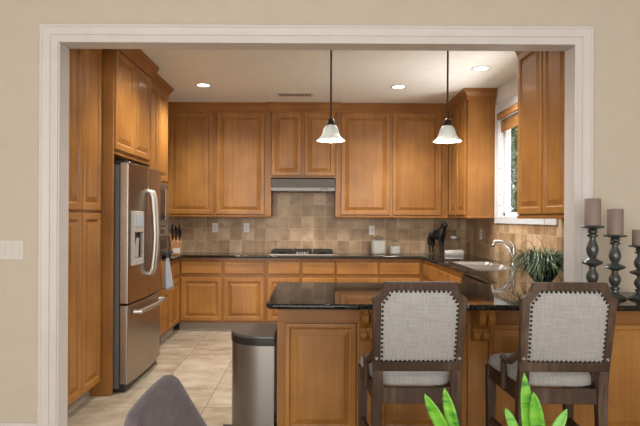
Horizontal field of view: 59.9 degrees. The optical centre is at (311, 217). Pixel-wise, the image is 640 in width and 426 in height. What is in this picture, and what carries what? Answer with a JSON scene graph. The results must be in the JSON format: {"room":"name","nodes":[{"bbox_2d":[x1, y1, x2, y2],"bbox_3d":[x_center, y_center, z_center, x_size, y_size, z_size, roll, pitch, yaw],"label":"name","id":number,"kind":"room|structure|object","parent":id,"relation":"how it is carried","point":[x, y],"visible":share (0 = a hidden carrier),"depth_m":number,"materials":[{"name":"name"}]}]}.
{"room":"dining room","nodes":[
{"label":"dining room","id":0,"kind":"room"},
{"bbox_2d":[67,322,231,425],"bbox_3d":[-0.007,1.420,1.600,7.200,0.100,11.600,0,0,0],"label":"floor","id":1,"kind":"structure","parent":0,"point":[201,360],"depth_m":4.65,"materials":[{"name":"beige tile"}]},
{"bbox_2d":[68,49,101,412],"bbox_3d":[-1.889,-0.034,3.911,0.658,2.788,0.650,0,0,0],"label":"pantry cabinet","id":2,"kind":"object","parent":1,"relation":"on","point":[85,65],"visible":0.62,"depth_m":3.91,"materials":[{"name":"brown wood"}]},
{"bbox_2d":[90,49,158,395],"bbox_3d":[-1.840,-0.034,4.763,0.756,2.788,1.045,0,0,0],"label":"tall cabinet","id":3,"kind":"object","parent":1,"relation":"on","point":[127,74],"visible":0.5,"depth_m":4.30,"materials":[{"name":"brown wood"}]},
{"bbox_2d":[113,161,165,391],"bbox_3d":[-1.729,0.459,4.758,0.823,1.805,0.915,0,0,0],"label":"refrigerator","id":4,"kind":"object","parent":1,"relation":"on","point":[137,300],"visible":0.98,"depth_m":4.44,"materials":[{"name":"metal"}]},
{"bbox_2d":[151,74,173,335],"bbox_3d":[-1.878,-0.034,5.720,0.676,2.788,0.860,0,0,0],"label":"tall cabinet","id":5,"kind":"object","parent":1,"relation":"on","point":[161,90],"visible":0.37,"depth_m":5.81,"materials":[{"name":"brown wood"}]},
{"bbox_2d":[160,183,168,225],"bbox_3d":[-1.560,-0.138,5.690,0.077,0.450,0.760,0,0,0],"label":"microwave","id":6,"kind":"object","parent":5,"relation":"in","point":[164,192],"visible":0.49,"depth_m":5.86,"materials":[{"name":"metal"}]},
{"bbox_2d":[160,226,172,256],"bbox_3d":[-1.553,0.254,5.690,0.095,0.315,0.760,0,0,0],"label":"wall oven","id":7,"kind":"object","parent":5,"relation":"in","point":[163,230],"visible":0.38,"depth_m":5.87,"materials":[{"name":"metal"}]},
{"bbox_2d":[162,252,173,290],"bbox_3d":[-1.496,0.551,5.740,0.084,0.387,0.216,0,0,0],"label":"kitchen towel","id":8,"kind":"object","parent":7,"relation":"hanging from","point":[167,275],"visible":0.97,"depth_m":5.70,"materials":[{"name":"white fabric"}]},
{"bbox_2d":[124,375,206,425],"bbox_3d":[-0.139,0.905,1.410,0.585,0.931,0.575,0,0,0],"label":"dining chair","id":9,"kind":"object","parent":1,"relation":"on","point":[166,402],"visible":1,"depth_m":1.45,"materials":[{"name":"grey fabric"}]},
{"bbox_2d":[160,259,179,340],"bbox_3d":[-1.896,0.919,6.372,0.653,0.883,0.545,0,0,0],"label":"base cabinet","id":10,"kind":"object","parent":1,"relation":"on","point":[172,295],"visible":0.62,"depth_m":6.33,"materials":[{"name":"brown wood"}]},
{"bbox_2d":[179,258,265,329],"bbox_3d":[-1.080,0.923,6.939,1.049,0.883,0.598,0,0,0],"label":"base cabinet","id":11,"kind":"object","parent":1,"relation":"on","point":[215,293],"visible":0.91,"depth_m":6.64,"materials":[{"name":"brown wood"}]},
{"bbox_2d":[223,323,276,425],"bbox_3d":[-0.400,1.038,3.520,0.345,0.660,0.402,0,0,0],"label":"trash can","id":12,"kind":"object","parent":1,"relation":"on","point":[254,346],"visible":0.92,"depth_m":3.34,"materials":[{"name":"metal"}]},
{"bbox_2d":[266,258,335,322],"bbox_3d":[-0.136,0.928,6.939,0.836,0.883,0.598,0,0,0],"label":"base cabinet","id":13,"kind":"object","parent":1,"relation":"on","point":[278,270],"visible":0.45,"depth_m":6.64,"materials":[{"name":"brown wood"}]},
{"bbox_2d":[336,258,422,282],"bbox_3d":[0.807,0.933,6.939,1.046,0.883,0.598,0,0,0],"label":"base cabinet","id":14,"kind":"object","parent":1,"relation":"on","point":[348,270],"visible":0.3,"depth_m":6.64,"materials":[{"name":"brown wood"}]},
{"bbox_2d":[358,281,466,425],"bbox_3d":[0.478,0.830,2.729,0.460,1.086,0.542,0,0,0],"label":"counter stool","id":15,"kind":"object","parent":1,"relation":"on","point":[418,327],"visible":0.99,"depth_m":2.50,"materials":[{"name":"grey fabric"}]},
{"bbox_2d":[360,353,449,385],"bbox_3d":[0.478,0.748,2.788,0.452,0.078,0.426,0,0,0],"label":"seat cushion","id":16,"kind":"object","parent":15,"relation":"on","point":[400,378],"depth_m":2.59,"materials":[{"name":"grey fabric"}]},
{"bbox_2d":[423,259,438,280],"bbox_3d":[1.657,0.937,6.250,0.693,0.883,0.810,0,0,0],"label":"base cabinet","id":17,"kind":"object","parent":1,"relation":"on","point":[429,268],"visible":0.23,"depth_m":6.23,"materials":[{"name":"brown wood"}]},
{"bbox_2d":[437,265,463,282],"bbox_3d":[1.657,0.937,5.357,0.693,0.883,0.971,0,0,0],"label":"base cabinet","id":18,"kind":"object","parent":1,"relation":"on","point":[443,273],"visible":0.06,"depth_m":5.38,"materials":[{"name":"brown wood"}]},
{"bbox_2d":[277,309,639,425],"bbox_3d":[0.942,0.933,3.454,2.294,0.883,0.815,0,0,0],"label":"base cabinet","id":19,"kind":"object","parent":1,"relation":"on","point":[319,352],"visible":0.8,"depth_m":3.25,"materials":[{"name":"brown wood"}]},
{"bbox_2d":[169,252,639,310],"bbox_3d":[-0.102,0.470,5.080,4.240,0.030,4.320,0,0,0],"label":"countertop","id":20,"kind":"structure","parent":19,"relation":"on","point":[496,294],"depth_m":3.57,"materials":[{"name":"black stone"}]},
{"bbox_2d":[168,223,181,254],"bbox_3d":[-1.643,0.259,6.671,0.132,0.377,0.271,0,0,-25],"label":"knife block","id":21,"kind":"object","parent":20,"relation":"on","point":[174,239],"visible":0.98,"depth_m":6.62,"materials":[{"name":"brown wood"}]},
{"bbox_2d":[269,249,333,254],"bbox_3d":[-0.122,0.428,6.938,0.788,0.054,0.484,0,0,0],"label":"gas cooktop","id":22,"kind":"object","parent":20,"relation":"in","point":[274,251],"visible":0.99,"depth_m":6.74,"materials":[{"name":"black metal"}]},
{"bbox_2d":[371,236,385,253],"bbox_3d":[0.843,0.345,7.050,0.185,0.231,0.185,0,0,-4],"label":"canister","id":23,"kind":"object","parent":20,"relation":"on","point":[378,243],"visible":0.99,"depth_m":6.96,"materials":[{"name":"white ceramic"}]},
{"bbox_2d":[389,239,400,253],"bbox_3d":[1.053,0.369,7.040,0.135,0.186,0.135,0,0,-4],"label":"canister","id":24,"kind":"object","parent":20,"relation":"on","point":[394,245],"visible":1,"depth_m":6.98,"materials":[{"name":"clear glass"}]},
{"bbox_2d":[427,221,447,253],"bbox_3d":[1.582,0.246,6.990,0.134,0.411,0.307,0,0,-40],"label":"horse figurine","id":25,"kind":"object","parent":20,"relation":"on","point":[439,234],"visible":1,"depth_m":6.94,"materials":[{"name":"black ceramic"}]},
{"bbox_2d":[449,236,458,249],"bbox_3d":[1.813,0.351,7.070,0.126,0.229,0.126,0,0,0],"label":"glass jar","id":26,"kind":"object","parent":20,"relation":"on","point":[454,243],"visible":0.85,"depth_m":7.02,"materials":[{"name":"white"}]},
{"bbox_2d":[444,250,464,255],"bbox_3d":[1.742,0.431,6.799,0.230,0.068,0.110,0,0,4],"label":"bread box","id":27,"kind":"object","parent":20,"relation":"on","point":[446,252],"visible":0.99,"depth_m":6.75,"materials":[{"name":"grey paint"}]},
{"bbox_2d":[452,261,519,269],"bbox_3d":[1.657,0.554,5.370,0.424,0.191,0.884,0,0,0],"label":"sink","id":28,"kind":"object","parent":20,"relation":"in","point":[476,265],"visible":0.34,"depth_m":5.35,"materials":[{"name":"ceramic"}]},
{"bbox_2d":[490,239,516,265],"bbox_3d":[1.852,0.338,5.360,0.257,0.255,0.063,0,0,0],"label":"kitchen faucet","id":29,"kind":"object","parent":20,"relation":"on","point":[494,242],"visible":0.81,"depth_m":5.34,"materials":[{"name":"silver metal"}]},
{"bbox_2d":[496,238,563,281],"bbox_3d":[1.597,0.299,3.952,0.546,0.331,0.646,0,0,0],"label":"potted grass","id":30,"kind":"object","parent":20,"relation":"on","point":[540,266],"depth_m":3.83,"materials":[{"name":"green plant"}]},
{"bbox_2d":[524,263,561,281],"bbox_3d":[1.633,0.394,3.930,0.256,0.142,0.256,0,0,0],"label":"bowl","id":31,"kind":"object","parent":20,"relation":"on","point":[546,277],"depth_m":3.84,"materials":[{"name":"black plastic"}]},
{"bbox_2d":[580,225,604,281],"bbox_3d":[1.617,0.255,3.200,0.128,0.419,0.128,0,0,0],"label":"candle holder","id":32,"kind":"object","parent":20,"relation":"on","point":[592,249],"visible":0.7,"depth_m":3.18,"materials":[{"name":"green paint"}]},
{"bbox_2d":[584,198,600,225],"bbox_3d":[1.618,-0.035,3.200,0.086,0.161,0.086,0,0,0],"label":"pillar candle","id":33,"kind":"object","parent":32,"relation":"on","point":[592,206],"visible":0.98,"depth_m":3.17,"materials":[{"name":"brown wax"}]},
{"bbox_2d":[603,234,626,299],"bbox_3d":[1.746,0.282,3.200,0.128,0.366,0.128,0,0,0],"label":"candle holder","id":34,"kind":"object","parent":20,"relation":"on","point":[614,279],"visible":0.94,"depth_m":3.18,"materials":[{"name":"green paint"}]},
{"bbox_2d":[607,208,623,234],"bbox_3d":[1.748,0.022,3.200,0.086,0.154,0.086,0,0,0],"label":"pillar candle","id":35,"kind":"object","parent":34,"relation":"on","point":[615,217],"visible":1,"depth_m":3.16,"materials":[{"name":"brown wax"}]},
{"bbox_2d":[628,245,639,299],"bbox_3d":[1.875,0.312,3.170,0.128,0.307,0.128,0,0,0],"label":"candle holder","id":36,"kind":"object","parent":20,"relation":"on","point":[636,296],"visible":0.98,"depth_m":3.16,"materials":[{"name":"green paint"}]},
{"bbox_2d":[632,230,639,245],"bbox_3d":[1.876,0.112,3.170,0.086,0.094,0.086,0,0,0],"label":"pillar candle","id":37,"kind":"object","parent":36,"relation":"on","point":[635,233],"visible":1,"depth_m":3.15,"materials":[{"name":"brown wax"}]},
{"bbox_2d":[461,275,485,282],"bbox_3d":[1.584,0.937,4.568,0.652,0.883,0.600,0,0,0],"label":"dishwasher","id":38,"kind":"object","parent":1,"relation":"on","point":[464,278],"visible":0.15,"depth_m":4.64,"materials":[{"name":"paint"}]},
{"bbox_2d":[485,282,617,425],"bbox_3d":[1.155,0.833,2.729,0.460,1.086,0.542,0,0,1],"label":"counter stool","id":39,"kind":"object","parent":1,"relation":"on","point":[566,329],"visible":0.98,"depth_m":2.50,"materials":[{"name":"grey fabric"}]},
{"bbox_2d":[488,353,590,386],"bbox_3d":[1.156,0.751,2.788,0.452,0.078,0.426,0,0,2],"label":"seat cushion","id":40,"kind":"object","parent":39,"relation":"on","point":[505,371],"depth_m":2.60,"materials":[{"name":"grey fabric"}]},
{"bbox_3d":[0.650,0.998,1.170,0.980,0.750,0.660,0,0,0],"label":"dining table","id":41,"kind":"object","parent":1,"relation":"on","visible":0},
{"bbox_2d":[424,388,459,425],"bbox_3d":[0.342,0.521,1.360,0.119,0.201,0.116,0,0,-29],"label":"snake plant","id":42,"kind":"object","parent":41,"relation":"on","point":[451,418],"visible":1,"depth_m":1.36,"materials":[{"name":"green plant"}]},
{"bbox_2d":[504,373,567,425],"bbox_3d":[0.546,0.502,1.364,0.125,0.242,0.118,0,0,40],"label":"snake plant","id":43,"kind":"object","parent":41,"relation":"on","point":[532,414],"visible":1,"depth_m":1.36,"materials":[{"name":"green plant"}]},
{"bbox_2d":[0,0,639,421],"bbox_3d":[0.001,-0.205,3.515,7.200,3.150,0.130,0,0,0],"label":"wall","id":44,"kind":"structure","parent":0,"point":[616,23],"depth_m":3.45,"materials":[{"name":"beige paint"}]},
{"bbox_2d":[0,240,23,259],"bbox_3d":[-1.874,0.202,3.445,0.167,0.120,0.010,0,0,0],"label":"light switch","id":45,"kind":"object","parent":44,"relation":"attached to","point":[9,249],"visible":1,"depth_m":3.44,"materials":[{"name":"plastic"}]},
{"bbox_2d":[0,422,36,425],"bbox_3d":[-2.652,1.312,3.442,1.910,0.088,0.016,0,0,0],"label":"baseboard","id":46,"kind":"structure","parent":44,"relation":"attached to","point":[1,423],"depth_m":3.44,"materials":[{"name":"paint"}]},
{"bbox_2d":[37,23,593,425],"bbox_3d":[0.022,0.088,3.438,3.434,2.564,0.024,0,0,0],"label":"trim","id":47,"kind":"structure","parent":44,"relation":"attached to","point":[50,34],"depth_m":3.43,"materials":[{"name":"paint"}]},
{"bbox_2d":[56,41,576,425],"bbox_3d":[0.027,0.139,3.512,3.220,2.462,0.144,0,0,0],"label":"trim","id":48,"kind":"structure","parent":44,"relation":"attached to","point":[570,49],"depth_m":3.50,"materials":[{"name":"paint"}]},
{"bbox_2d":[141,49,517,102],"bbox_3d":[0.008,-1.480,5.490,7.200,0.120,3.820,0,0,0],"label":"ceiling","id":49,"kind":"structure","parent":0,"point":[358,76],"depth_m":5.48,"materials":[{"name":"paint"}]},
{"bbox_2d":[195,83,211,86],"bbox_3d":[-1.168,-1.422,5.970,0.184,0.008,0.184,0,0,0],"label":"recessed light","id":50,"kind":"object","parent":49,"relation":"in","point":[196,84],"visible":1,"depth_m":5.96,"materials":[{"name":"plastic"}]},
{"bbox_2d":[277,93,312,95],"bbox_3d":[-0.193,-1.415,6.400,0.410,0.012,0.150,0,0,0],"label":"ceiling vent","id":51,"kind":"object","parent":49,"relation":"in","point":[278,94],"visible":1,"depth_m":6.37,"materials":[{"name":"metal"}]},
{"bbox_2d":[317,50,344,142],"bbox_3d":[0.129,-0.962,3.750,0.192,0.914,0.192,0,0,0],"label":"pendant light","id":52,"kind":"object","parent":49,"relation":"hanging from","point":[330,134],"visible":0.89,"depth_m":3.73,"materials":[{"name":"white glass"}]},
{"bbox_2d":[390,85,406,88],"bbox_3d":[0.937,-1.411,6.000,0.184,0.008,0.184,0,0,0],"label":"recessed light","id":53,"kind":"object","parent":49,"relation":"in","point":[392,86],"visible":1,"depth_m":5.98,"materials":[{"name":"plastic"}]},
{"bbox_2d":[433,51,461,142],"bbox_3d":[0.917,-0.958,3.750,0.192,0.914,0.192,0,0,0],"label":"pendant light","id":54,"kind":"object","parent":49,"relation":"hanging from","point":[447,133],"visible":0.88,"depth_m":3.73,"materials":[{"name":"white glass"}]},
{"bbox_2d":[471,66,490,70],"bbox_3d":[1.597,-1.408,5.250,0.184,0.008,0.184,0,0,0],"label":"recessed light","id":55,"kind":"object","parent":49,"relation":"in","point":[477,68],"visible":1,"depth_m":5.24,"materials":[{"name":"plastic"}]},
{"bbox_2d":[466,75,630,292],"bbox_3d":[2.080,-0.014,5.415,0.120,2.790,3.670,0,0,0],"label":"wall","id":56,"kind":"structure","parent":0,"point":[509,88],"depth_m":5.78,"materials":[{"name":"paint"}]},
{"bbox_2d":[446,88,496,217],"bbox_3d":[1.834,-0.699,6.479,0.356,1.418,0.879,0,0,0],"label":"upper cabinet","id":57,"kind":"object","parent":56,"relation":"attached to","point":[472,110],"visible":0.99,"depth_m":6.10,"materials":[{"name":"brown wood"}]},
{"bbox_2d":[466,218,563,275],"bbox_3d":[2.014,0.224,5.410,0.010,0.486,3.660,0,0,0],"label":"backsplash","id":58,"kind":"structure","parent":56,"relation":"attached to","point":[551,236],"depth_m":5.70,"materials":[{"name":"tile"}]},
{"bbox_2d":[494,92,557,224],"bbox_3d":[2.063,-0.579,5.303,0.131,1.281,1.535,0,0,0],"label":"window","id":59,"kind":"structure","parent":56,"relation":"in","point":[503,214],"depth_m":5.94,"materials":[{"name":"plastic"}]},
{"bbox_2d":[497,102,517,132],"bbox_3d":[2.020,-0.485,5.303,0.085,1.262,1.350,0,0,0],"label":"window shade","id":60,"kind":"object","parent":59,"relation":"attached to","point":[511,121],"visible":0.41,"depth_m":5.68,"materials":[{"name":"brown wood"}]},
{"bbox_2d":[515,51,564,218],"bbox_3d":[1.810,-0.700,4.058,0.403,1.418,0.944,0,0,0],"label":"upper cabinet","id":61,"kind":"object","parent":56,"relation":"attached to","point":[541,74],"visible":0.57,"depth_m":3.99,"materials":[{"name":"brown wood"}]},
{"bbox_3d":[-0.100,-0.026,7.310,4.480,2.790,0.120,0,0,0],"label":"wall","id":62,"kind":"structure","parent":0,"visible":0},
{"bbox_2d":[212,223,217,231],"bbox_3d":[-1.262,0.131,7.236,0.075,0.120,0.008,0,0,0],"label":"wall outlet","id":63,"kind":"object","parent":62,"relation":"attached to","point":[214,225],"visible":1,"depth_m":7.23,"materials":[{"name":"plastic"}]},
{"bbox_2d":[166,102,272,216],"bbox_3d":[-1.361,-0.716,7.049,1.706,1.418,0.378,0,0,0],"label":"upper cabinet","id":64,"kind":"object","parent":62,"relation":"attached to","point":[219,153],"visible":0.8,"depth_m":6.90,"materials":[{"name":"brown wood"}]},
{"bbox_2d":[244,223,248,231],"bbox_3d":[-0.855,0.134,7.236,0.075,0.120,0.008,0,0,0],"label":"wall outlet","id":65,"kind":"object","parent":62,"relation":"attached to","point":[246,225],"visible":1,"depth_m":7.23,"materials":[{"name":"plastic"}]},
{"bbox_2d":[266,102,340,178],"bbox_3d":[-0.106,-0.956,7.032,0.918,0.926,0.413,0,0,0],"label":"upper cabinet","id":66,"kind":"object","parent":62,"relation":"attached to","point":[296,127],"visible":0.85,"depth_m":6.87,"materials":[{"name":"brown wood"}]},
{"bbox_2d":[271,179,334,192],"bbox_3d":[-0.111,-0.392,7.005,0.785,0.168,0.461,0,0,0],"label":"range hood","id":67,"kind":"object","parent":66,"relation":"attached to","point":[277,185],"visible":1,"depth_m":6.81,"materials":[{"name":"metal"}]},
{"bbox_2d":[167,178,465,252],"bbox_3d":[-0.105,-0.037,7.245,4.230,0.986,0.010,0,0,0],"label":"backsplash","id":68,"kind":"structure","parent":62,"relation":"attached to","point":[298,220],"depth_m":7.24,"materials":[{"name":"tile"}]},
{"bbox_2d":[369,226,374,234],"bbox_3d":[0.781,0.169,7.236,0.075,0.120,0.008,0,0,0],"label":"wall outlet","id":69,"kind":"object","parent":62,"relation":"attached to","point":[371,228],"visible":1,"depth_m":7.23,"materials":[{"name":"plastic"}]},
{"bbox_2d":[334,103,448,217],"bbox_3d":[0.998,-0.704,7.049,1.408,1.418,0.378,0,0,0],"label":"upper cabinet","id":70,"kind":"object","parent":62,"relation":"attached to","point":[388,164],"visible":0.91,"depth_m":6.90,"materials":[{"name":"brown wood"}]},
{"label":"outside","id":71,"kind":"structure","parent":0,"visible":0},
{"bbox_3d":[5.562,1.549,8.500,6.860,0.200,15.000,0,0,0],"label":"ground","id":72,"kind":"structure","parent":71,"visible":0},
{"bbox_2d":[511,126,517,211],"bbox_3d":[4.043,-0.573,10.005,1.472,4.243,7.250,0,0,0],"label":"hedge","id":73,"kind":"object","parent":72,"relation":"on","point":[514,133],"visible":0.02,"depth_m":10.40,"materials":[{"name":"green plant"}]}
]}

